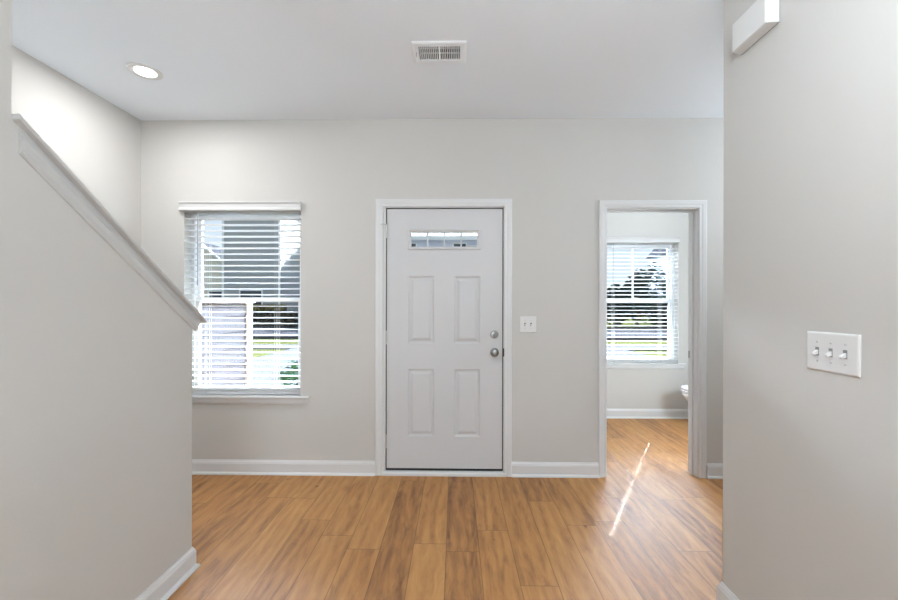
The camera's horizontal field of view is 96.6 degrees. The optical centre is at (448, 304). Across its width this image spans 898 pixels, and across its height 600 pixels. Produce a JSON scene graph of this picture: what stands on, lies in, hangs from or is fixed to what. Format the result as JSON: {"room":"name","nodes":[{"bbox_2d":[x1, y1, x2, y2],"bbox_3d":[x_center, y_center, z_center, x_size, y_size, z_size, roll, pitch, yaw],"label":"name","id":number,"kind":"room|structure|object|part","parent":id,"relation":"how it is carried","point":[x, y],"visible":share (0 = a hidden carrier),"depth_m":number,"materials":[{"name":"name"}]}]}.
{"room":"entrance hall","nodes":[
{"label":"entrance hall","id":0,"kind":"room"},
{"bbox_2d":[12,45,140,246],"bbox_3d":[-2.530,-0.065,-1.019,0.120,2.750,8.288,0,0,1],"label":"wall","id":1,"kind":"structure","parent":0,"point":[97,140],"depth_m":2.68,"materials":[{"name":"grey paint"}]},
{"bbox_2d":[0,0,191,599],"bbox_3d":[-1.387,-0.063,-1.595,0.115,2.750,7.170,0,0,1],"label":"wall","id":2,"kind":"structure","parent":0,"point":[96,366],"depth_m":1.38,"materials":[{"name":"grey paint"}]},
{"bbox_2d":[12,114,207,330],"bbox_3d":[-1.339,-0.216,1.629,0.167,0.696,0.898,0,0,1],"label":"wall cap","id":3,"kind":"object","parent":2,"relation":"attached to","point":[34,150],"visible":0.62,"depth_m":1.45,"materials":[{"name":"white wood"}]},
{"bbox_2d":[135,547,199,599],"bbox_3d":[-1.375,1.258,-1.521,0.142,0.108,7.077,0,0,1],"label":"baseboard","id":4,"kind":"structure","parent":2,"relation":"attached to","point":[185,566],"depth_m":1.83,"materials":[{"name":"white wood"}]},
{"bbox_2d":[12,0,723,120],"bbox_3d":[0.363,-1.504,-0.173,5.875,0.140,10.064,0,0,1],"label":"ceiling","id":5,"kind":"structure","parent":0,"point":[216,59],"depth_m":2.30,"materials":[{"name":"white paint"}]},
{"bbox_2d":[126,62,162,79],"bbox_3d":[-1.871,-1.435,2.464,0.182,0.008,0.182,0,0,1],"label":"recessed light","id":6,"kind":"object","parent":5,"relation":"in","point":[144,71],"visible":1,"depth_m":2.46,"materials":[{"name":"white plastic"}]},
{"bbox_2d":[411,41,466,62],"bbox_3d":[-0.053,-1.498,2.271,0.304,0.154,0.196,0,0,1],"label":"ceiling vent","id":7,"kind":"object","parent":5,"relation":"in","point":[430,51],"visible":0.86,"depth_m":2.27,"materials":[{"name":"white metal"}]},
{"bbox_2d":[141,118,723,462],"bbox_3d":[0.409,-0.059,3.165,5.875,2.750,0.165,0,0,1],"label":"wall","id":8,"kind":"structure","parent":0,"point":[338,170],"depth_m":3.09,"materials":[{"name":"grey paint"}]},
{"bbox_2d":[191,215,309,403],"bbox_3d":[-1.608,0.009,3.179,1.064,1.519,0.196,0,0,1],"label":"window","id":9,"kind":"structure","parent":8,"relation":"in","point":[196,398],"depth_m":3.20,"materials":[{"name":"white plastic"}]},
{"bbox_2d":[178,201,301,393],"bbox_3d":[-1.616,-0.052,3.124,0.944,1.492,0.098,0,0,1],"label":"window blind","id":10,"kind":"object","parent":9,"relation":"attached to","point":[197,208],"visible":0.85,"depth_m":3.12,"materials":[{"name":"white plastic"}]},
{"bbox_3d":[-1.621,-0.018,3.144,0.562,1.404,0.057,0,0,1],"label":"ladder cord","id":11,"kind":"part","parent":10,"relation":"part of","materials":[{"name":"white fabric"}]},
{"bbox_3d":[-1.610,0.684,3.144,0.902,0.019,0.052,0,0,1],"label":"rail","id":12,"kind":"part","parent":10,"relation":"part of","materials":[{"name":"white plastic"}]},
{"bbox_3d":[-1.608,0.311,3.223,0.862,0.743,0.028,0,0,1],"label":"sash","id":13,"kind":"part","parent":9,"relation":"part of","materials":[{"name":"white plastic"}]},
{"bbox_3d":[-1.606,-0.375,3.253,0.862,0.700,0.028,0,0,1],"label":"sash","id":14,"kind":"part","parent":9,"relation":"part of","materials":[{"name":"white plastic"}]},
{"bbox_3d":[-1.610,0.713,3.139,1.064,0.020,0.116,0,0,1],"label":"sill","id":15,"kind":"part","parent":9,"relation":"part of","materials":[{"name":"white"}]},
{"bbox_2d":[192,459,374,475],"bbox_3d":[-1.491,1.258,3.097,1.841,0.108,0.027,0,0,1],"label":"baseboard","id":16,"kind":"structure","parent":8,"relation":"attached to","point":[199,466],"depth_m":3.09,"materials":[{"name":"white wood"}]},
{"bbox_2d":[375,199,511,476],"bbox_3d":[-0.042,0.249,3.140,1.050,2.131,0.217,0,0,1],"label":"door","id":17,"kind":"structure","parent":8,"relation":"in","point":[443,364],"depth_m":3.10,"materials":[{"name":"white wood"}]},
{"bbox_3d":[-0.036,-0.507,3.099,0.567,0.164,0.023,0,0,1],"label":"lite frame","id":18,"kind":"part","parent":17,"relation":"part of","materials":[{"name":"grey paint"}]},
{"bbox_3d":[0.351,0.365,3.060,0.066,0.066,0.067,0,0,1],"label":"knob","id":19,"kind":"part","parent":17,"relation":"part of","materials":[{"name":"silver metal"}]},
{"bbox_2d":[520,316,535,332],"bbox_3d":[0.607,0.150,3.069,0.128,0.124,0.021,0,0,1],"label":"light switch","id":20,"kind":"object","parent":8,"relation":"attached to","point":[527,323],"visible":1,"depth_m":3.07,"materials":[{"name":"white plastic"}]},
{"bbox_2d":[512,462,599,477],"bbox_3d":[0.814,1.263,3.063,0.669,0.108,0.027,0,0,1],"label":"baseboard","id":21,"kind":"structure","parent":8,"relation":"attached to","point":[519,469],"depth_m":3.06,"materials":[{"name":"white wood"}]},
{"bbox_2d":[598,200,706,477],"bbox_3d":[1.559,0.259,3.122,0.822,2.118,0.150,0,0,1],"label":"door frame","id":22,"kind":"structure","parent":8,"relation":"in","point":[697,209],"depth_m":3.06,"materials":[{"name":"white wood"}]},
{"bbox_2d":[706,463,722,478],"bbox_3d":[2.585,1.266,3.037,1.236,0.108,0.027,0,0,1],"label":"baseboard","id":23,"kind":"structure","parent":8,"relation":"attached to","point":[714,470],"depth_m":3.04,"materials":[{"name":"white wood"}]},
{"bbox_2d":[167,418,722,599],"bbox_3d":[0.357,1.376,-0.173,5.875,0.120,10.064,0,0,1],"label":"floor","id":24,"kind":"structure","parent":0,"point":[650,528],"depth_m":2.30,"materials":[{"name":"brown wood"}]},
{"bbox_2d":[680,385,687,400],"bbox_3d":[2.772,0.933,4.109,0.735,0.775,0.440,0,0,1],"label":"toilet","id":25,"kind":"object","parent":24,"relation":"on","point":[684,388],"visible":0.09,"depth_m":4.11,"materials":[{"name":"white ceramic"}]},
{"bbox_3d":[2.635,0.859,4.111,0.458,0.024,0.370,0,0,1],"label":"lid","id":26,"kind":"part","parent":25,"relation":"part of","materials":[{"name":"white plastic"}]},
{"bbox_3d":[2.718,1.110,4.110,0.612,0.421,0.360,0,0,1],"label":"bowl","id":27,"kind":"part","parent":25,"relation":"part of","materials":[{"name":"white ceramic"}]},
{"bbox_2d":[607,213,688,408],"bbox_3d":[2.221,-0.055,4.754,2.300,2.750,0.165,0,0,1],"label":"wall","id":28,"kind":"structure","parent":0,"point":[626,388],"depth_m":4.67,"materials":[{"name":"grey paint"}]},
{"bbox_2d":[607,245,685,368],"bbox_3d":[2.217,0.002,4.739,1.064,1.488,0.196,0,0,1],"label":"window","id":29,"kind":"structure","parent":28,"relation":"in","point":[669,291],"depth_m":4.76,"materials":[{"name":"white plastic"}]},
{"bbox_3d":[2.219,-0.374,4.813,0.862,0.685,0.028,0,0,1],"label":"sash","id":30,"kind":"part","parent":29,"relation":"part of","materials":[{"name":"white plastic"}]},
{"bbox_3d":[2.218,0.296,4.783,0.862,0.727,0.028,0,0,1],"label":"sash","id":31,"kind":"part","parent":29,"relation":"part of","materials":[{"name":"white plastic"}]},
{"bbox_2d":[607,237,679,362],"bbox_3d":[2.217,-0.058,4.684,0.914,1.465,0.098,0,0,1],"label":"window blind","id":32,"kind":"object","parent":29,"relation":"attached to","point":[613,241],"visible":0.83,"depth_m":4.68,"materials":[{"name":"white plastic"}]},
{"bbox_3d":[2.205,-0.024,4.704,0.562,1.377,0.057,0,0,1],"label":"ladder cord","id":33,"kind":"part","parent":32,"relation":"part of","materials":[{"name":"white fabric"}]},
{"bbox_3d":[2.216,0.665,4.704,0.902,0.019,0.052,0,0,1],"label":"rail","id":34,"kind":"part","parent":32,"relation":"part of","materials":[{"name":"white plastic"}]},
{"bbox_3d":[2.216,0.690,4.699,1.064,0.020,0.116,0,0,1],"label":"sill","id":35,"kind":"part","parent":29,"relation":"part of","materials":[{"name":"white"}]},
{"bbox_3d":[2.219,-0.028,4.797,0.914,1.428,0.080,0,0,1],"label":"frame","id":36,"kind":"part","parent":29,"relation":"part of","materials":[{"name":"white plastic"}]},
{"bbox_2d":[607,409,687,418],"bbox_3d":[2.187,1.266,4.659,2.080,0.108,0.027,0,0,1],"label":"baseboard","id":37,"kind":"structure","parent":28,"relation":"attached to","point":[611,413],"depth_m":4.66,"materials":[{"name":"white"}]},
{"bbox_2d":[723,0,897,599],"bbox_3d":[2.139,-0.056,-1.751,1.990,2.750,6.962,0,0,1],"label":"wall","id":38,"kind":"structure","parent":0,"point":[810,185],"depth_m":1.31,"materials":[{"name":"grey paint"}]},
{"bbox_2d":[717,582,738,599],"bbox_3d":[2.124,1.266,-1.677,2.017,0.108,6.869,0,0,1],"label":"baseboard","id":39,"kind":"structure","parent":38,"relation":"attached to","point":[723,592],"depth_m":1.72,"materials":[{"name":"white wood"}]},
{"bbox_2d":[732,0,778,54],"bbox_3d":[1.171,-1.081,1.536,0.048,0.123,0.193,0,0,1],"label":"door chime","id":40,"kind":"object","parent":38,"relation":"attached to","point":[762,16],"visible":1,"depth_m":1.51,"materials":[{"name":"white plastic"}]},
{"bbox_2d":[807,331,860,377],"bbox_3d":[1.178,0.148,1.239,0.021,0.124,0.174,0,0,1],"label":"light switch","id":41,"kind":"object","parent":38,"relation":"attached to","point":[838,353],"visible":1,"depth_m":1.23,"materials":[{"name":"white plastic"}]},
{"label":"outside","id":42,"kind":"structure","parent":0,"visible":0},
{"bbox_2d":[253,313,667,357],"bbox_3d":[0.911,1.637,61.627,180.000,0.300,116.732,0,0,1],"label":"ground","id":43,"kind":"structure","parent":42,"point":[664,354],"depth_m":15.60,"materials":[{"name":"green plant"}]},
{"bbox_2d":[204,244,221,296],"bbox_3d":[-21.708,-2.046,39.801,7.400,6.970,9.850,0,0,1],"label":"house","id":44,"kind":"structure","parent":43,"relation":"on","point":[206,268],"depth_m":35.31,"materials":[{"name":"beige"}]},
{"bbox_3d":[-20.478,-0.428,35.288,1.400,1.500,0.020,0,0,1],"label":"pane","id":45,"kind":"part","parent":44,"relation":"part of","materials":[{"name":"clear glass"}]},
{"bbox_2d":[222,220,299,310],"bbox_3d":[-14.878,-4.131,34.715,5.000,11.170,9.820,0,0,1],"label":"house","id":46,"kind":"structure","parent":43,"relation":"on","point":[224,268],"depth_m":30.22,"materials":[{"name":"grey"}]},
{"bbox_3d":[-14.953,-0.316,30.205,1.600,1.500,0.020,0,0,1],"label":"pane","id":47,"kind":"part","parent":46,"relation":"part of","materials":[{"name":"clear glass"}]},
{"bbox_2d":[253,304,286,310],"bbox_3d":[-13.338,0.713,29.186,3.024,1.544,1.022,0,0,1],"label":"hedge","id":48,"kind":"object","parent":43,"relation":"on","point":[254,308],"visible":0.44,"depth_m":28.83,"materials":[{"name":"green plant"}]},
{"bbox_2d":[253,310,297,325],"bbox_3d":[-11.601,0.930,26.799,4.551,1.143,0.914,0,0,1],"label":"hedge","id":49,"kind":"object","parent":43,"relation":"on","point":[269,313],"visible":0.53,"depth_m":26.51,"materials":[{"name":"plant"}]},
{"bbox_2d":[277,360,297,385],"bbox_3d":[-2.263,1.153,6.025,0.588,0.664,0.599,0,0,27],"label":"shrub","id":50,"kind":"object","parent":43,"relation":"on","point":[292,366],"visible":0.29,"depth_m":5.91,"materials":[{"name":"green plant"}]},
{"bbox_2d":[412,233,476,246],"bbox_3d":[0.417,-2.549,34.488,10.000,8.070,9.820,0,0,1],"label":"house","id":51,"kind":"structure","parent":43,"relation":"on","point":[418,239],"depth_m":29.98,"materials":[{"name":"grey"}]},
{"bbox_3d":[0.803,-4.133,29.971,0.900,0.900,0.020,0,0,1],"label":"pane","id":52,"kind":"part","parent":51,"relation":"part of","materials":[{"name":"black glass"}]},
{"bbox_2d":[607,282,635,326],"bbox_3d":[11.002,0.001,26.470,2.454,3.033,2.313,0,0,29],"label":"tree","id":53,"kind":"object","parent":43,"relation":"on","point":[618,317],"visible":0.65,"depth_m":25.87,"materials":[{"name":"green plant"}]},
{"bbox_2d":[622,270,653,324],"bbox_3d":[13.886,-0.545,29.552,2.359,4.132,2.320,0,0,-26],"label":"tree","id":54,"kind":"object","parent":43,"relation":"on","point":[636,318],"visible":0.59,"depth_m":29.14,"materials":[{"name":"green plant"}]},
{"bbox_2d":[636,261,665,322],"bbox_3d":[17.264,-1.052,33.615,3.311,5.236,3.403,0,0,1],"label":"tree","id":55,"kind":"object","parent":43,"relation":"on","point":[654,291],"visible":0.23,"depth_m":33.03,"materials":[{"name":"green plant"}]},
{"bbox_2d":[641,295,667,326],"bbox_3d":[13.647,0.393,25.670,2.181,2.340,2.274,0,0,1],"label":"tree","id":56,"kind":"object","parent":43,"relation":"on","point":[653,319],"visible":0.45,"depth_m":25.33,"materials":[{"name":"green plant"}]},
{"bbox_2d":[646,249,665,294],"bbox_3d":[23.972,-2.750,34.638,8.700,8.570,10.820,0,0,1],"label":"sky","id":57,"kind":"structure","parent":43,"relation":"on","point":[653,250],"depth_m":37.95,"materials":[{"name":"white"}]},
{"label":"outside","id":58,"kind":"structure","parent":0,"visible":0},
{"bbox_2d":[253,328,667,336],"bbox_3d":[0.312,1.476,21.248,180.000,0.020,7.500,0,0,1],"label":"road","id":59,"kind":"structure","parent":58,"point":[255,332],"depth_m":21.57,"materials":[{"name":"grey asphalt"}]},
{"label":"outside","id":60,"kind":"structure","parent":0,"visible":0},
{"bbox_2d":[252,345,655,385],"bbox_3d":[0.249,1.435,10.227,11.000,0.100,13.940,0,0,1],"label":"driveway","id":61,"kind":"structure","parent":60,"point":[631,353],"depth_m":10.03,"materials":[{"name":"concrete"}]},
{"bbox_2d":[201,302,254,385],"bbox_3d":[-2.446,0.660,4.107,0.190,1.440,1.440,0,0,1],"label":"wall","id":62,"kind":"structure","parent":61,"relation":"on","point":[214,334],"depth_m":4.33,"materials":[{"name":"grey"}]},
{"bbox_3d":[-2.444,-0.043,4.107,0.190,0.035,1.440,0,0,1],"label":"cap rail","id":63,"kind":"part","parent":62,"relation":"part of","materials":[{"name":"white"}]},
{"bbox_3d":[-2.436,0.677,4.757,0.150,1.405,0.100,0,0,1],"label":"corner post","id":64,"kind":"part","parent":62,"relation":"part of","materials":[{"name":"white"}]},
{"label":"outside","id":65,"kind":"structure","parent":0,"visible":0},
{"bbox_2d":[253,326,667,350],"bbox_3d":[0.283,1.426,19.248,180.000,0.120,12.100,0,0,1],"label":"sidewalk","id":66,"kind":"structure","parent":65,"point":[626,347],"depth_m":17.07,"materials":[{"name":"concrete"}]}
]}

